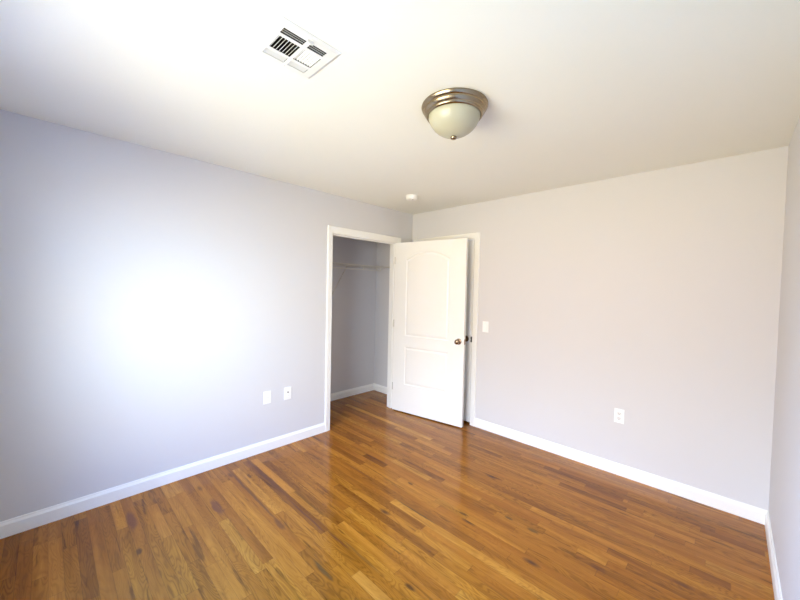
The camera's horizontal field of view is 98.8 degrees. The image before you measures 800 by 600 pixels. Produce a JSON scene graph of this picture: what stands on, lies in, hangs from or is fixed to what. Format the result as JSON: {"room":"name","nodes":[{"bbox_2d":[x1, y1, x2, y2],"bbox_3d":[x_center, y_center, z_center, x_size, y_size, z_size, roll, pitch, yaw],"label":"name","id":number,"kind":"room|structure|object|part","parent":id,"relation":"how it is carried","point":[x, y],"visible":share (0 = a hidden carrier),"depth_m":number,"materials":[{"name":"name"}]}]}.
{"room":"empty bedroom","nodes":[
{"label":"empty bedroom","id":0,"kind":"room"},
{"bbox_2d":[0,109,412,521],"bbox_3d":[-1.168,0.140,3.162,0.115,2.440,3.855,3,2,44],"label":"wall","id":1,"kind":"structure","parent":0,"point":[151,299],"depth_m":2.42,"materials":[{"name":"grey paint"}]},
{"bbox_2d":[0,422,324,538],"bbox_3d":[-1.591,1.318,2.696,0.014,0.094,2.342,3,2,44],"label":"baseboard","id":2,"kind":"structure","parent":1,"relation":"attached to","point":[25,522],"depth_m":2.42,"materials":[{"name":"white wood"}]},
{"bbox_2d":[263,390,270,404],"bbox_3d":[-1.194,0.877,3.086,0.008,0.116,0.071,3,2,44],"label":"wall plate","id":3,"kind":"object","parent":1,"relation":"attached to","point":[267,394],"visible":1,"depth_m":3.08,"materials":[{"name":"white plastic"}]},
{"bbox_2d":[284,387,290,399],"bbox_3d":[-1.054,0.879,3.226,0.013,0.116,0.071,3,2,44],"label":"jack plate","id":4,"kind":"object","parent":1,"relation":"attached to","point":[287,391],"visible":1,"depth_m":3.22,"materials":[{"name":"white plastic"}]},
{"bbox_2d":[325,225,400,431],"bbox_3d":[-0.422,0.294,3.925,0.132,2.117,1.062,3,2,44],"label":"door frame","id":5,"kind":"structure","parent":1,"relation":"attached to","point":[331,229],"depth_m":3.70,"materials":[{"name":"white wood"}]},
{"bbox_2d":[392,238,467,427],"bbox_3d":[0.313,0.341,3.938,0.936,2.030,0.163,2,2,35],"label":"door","id":6,"kind":"structure","parent":1,"relation":"in","point":[429,322],"depth_m":3.89,"materials":[{"name":"white paint"}]},
{"bbox_2d":[330,236,389,393],"bbox_3d":[-1.121,0.121,3.818,0.735,2.440,2.942,3,2,44],"label":"wall","id":7,"kind":"structure","parent":0,"point":[360,299],"depth_m":4.80,"materials":[{"name":"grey paint"}]},
{"bbox_2d":[330,383,386,400],"bbox_3d":[-1.118,1.294,3.826,0.655,0.094,2.782,3,2,44],"label":"baseboard","id":8,"kind":"structure","parent":7,"relation":"attached to","point":[350,392],"depth_m":4.81,"materials":[{"name":"white wood"}]},
{"bbox_2d":[332,262,389,294],"bbox_3d":[-1.203,-0.243,3.897,0.322,0.419,2.777,3,2,44],"label":"wire shelf","id":9,"kind":"object","parent":7,"relation":"attached to","point":[335,264],"visible":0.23,"depth_m":4.42,"materials":[{"name":"white metal"}]},
{"bbox_3d":[-1.159,-0.383,3.716,0.009,0.009,2.581,3,2,44],"label":"hanging rail","id":10,"kind":"part","parent":9,"relation":"part of","materials":[{"name":"beige plastic"}]},
{"bbox_3d":[-1.093,-0.443,3.786,0.008,0.008,2.774,3,2,44],"label":"shelf rail","id":11,"kind":"part","parent":9,"relation":"part of","materials":[{"name":"beige plastic"}]},
{"bbox_2d":[0,390,774,599],"bbox_3d":[-0.082,1.453,2.877,4.645,0.120,5.035,3,2,44],"label":"floor","id":12,"kind":"structure","parent":0,"point":[384,503],"depth_m":2.09,"materials":[{"name":"brown wood"}]},
{"bbox_2d":[0,0,799,214],"bbox_3d":[0.177,-1.087,2.668,4.210,0.100,5.040,3,2,44],"label":"ceiling","id":13,"kind":"structure","parent":0,"point":[577,92],"depth_m":1.60,"materials":[{"name":"white paint"}]},
{"bbox_2d":[252,15,341,78],"bbox_3d":[-0.415,-1.127,1.388,0.252,0.273,0.260,3,2,44],"label":"ceiling vent","id":14,"kind":"object","parent":13,"relation":"in","point":[285,41],"visible":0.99,"depth_m":1.40,"materials":[{"name":"white metal"}]},
{"bbox_2d":[406,194,417,200],"bbox_3d":[0.120,-1.042,3.513,0.126,0.044,0.126,3,2,44],"label":"smoke detector","id":15,"kind":"object","parent":13,"relation":"attached to","point":[411,197],"visible":1,"depth_m":3.47,"materials":[{"name":"white plastic"}]},
{"bbox_2d":[421,87,487,139],"bbox_3d":[0.282,-0.922,1.786,0.343,0.171,0.343,3,2,44],"label":"ceiling light","id":16,"kind":"object","parent":13,"relation":"attached to","point":[452,113],"visible":1,"depth_m":1.69,"materials":[{"name":"white glass"}]},
{"bbox_3d":[0.281,-0.906,1.787,0.266,0.107,0.266,3,2,44],"label":"lamp shade","id":17,"kind":"part","parent":16,"relation":"part of","materials":[{"name":"white glass"}]},
{"bbox_2d":[412,146,788,509],"bbox_3d":[1.363,0.190,3.308,3.310,2.440,0.115,3,2,44],"label":"wall","id":18,"kind":"structure","parent":0,"point":[652,296],"depth_m":2.69,"materials":[{"name":"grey paint"}]},
{"bbox_2d":[413,232,479,425],"bbox_3d":[0.495,0.310,4.062,0.959,2.117,0.017,3,2,44],"label":"door frame","id":19,"kind":"structure","parent":18,"relation":"attached to","point":[476,236],"depth_m":3.75,"materials":[{"name":"white wood"}]},
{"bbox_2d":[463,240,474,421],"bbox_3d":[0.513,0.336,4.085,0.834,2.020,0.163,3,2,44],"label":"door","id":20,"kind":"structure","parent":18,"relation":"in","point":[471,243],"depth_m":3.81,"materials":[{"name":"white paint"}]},
{"bbox_2d":[482,321,488,332],"bbox_3d":[0.912,0.287,3.661,0.071,0.116,0.010,3,2,44],"label":"light switch","id":21,"kind":"object","parent":18,"relation":"attached to","point":[485,328],"visible":1,"depth_m":3.66,"materials":[{"name":"white plastic"}]},
{"bbox_2d":[614,408,624,423],"bbox_3d":[1.795,0.950,2.809,0.071,0.116,0.008,3,2,44],"label":"wall outlet","id":22,"kind":"object","parent":18,"relation":"attached to","point":[618,413],"visible":1,"depth_m":2.81,"materials":[{"name":"white plastic"}]},
{"bbox_2d":[474,418,767,524],"bbox_3d":[1.605,1.379,2.994,2.198,0.094,0.014,3,2,44],"label":"baseboard","id":23,"kind":"structure","parent":18,"relation":"attached to","point":[747,511],"depth_m":2.71,"materials":[{"name":"white wood"}]},
{"bbox_2d":[768,116,799,599],"bbox_3d":[1.161,0.262,0.816,0.120,2.440,3.740,3,2,44],"label":"wall","id":24,"kind":"structure","parent":0,"point":[784,492],"depth_m":1.74,"materials":[{"name":"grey paint"}]},
{"bbox_2d":[765,511,782,599],"bbox_3d":[1.130,1.431,0.941,0.014,0.094,3.620,3,2,44],"label":"baseboard","id":25,"kind":"structure","parent":24,"relation":"attached to","point":[771,551],"depth_m":1.84,"materials":[{"name":"white wood"}]}
]}

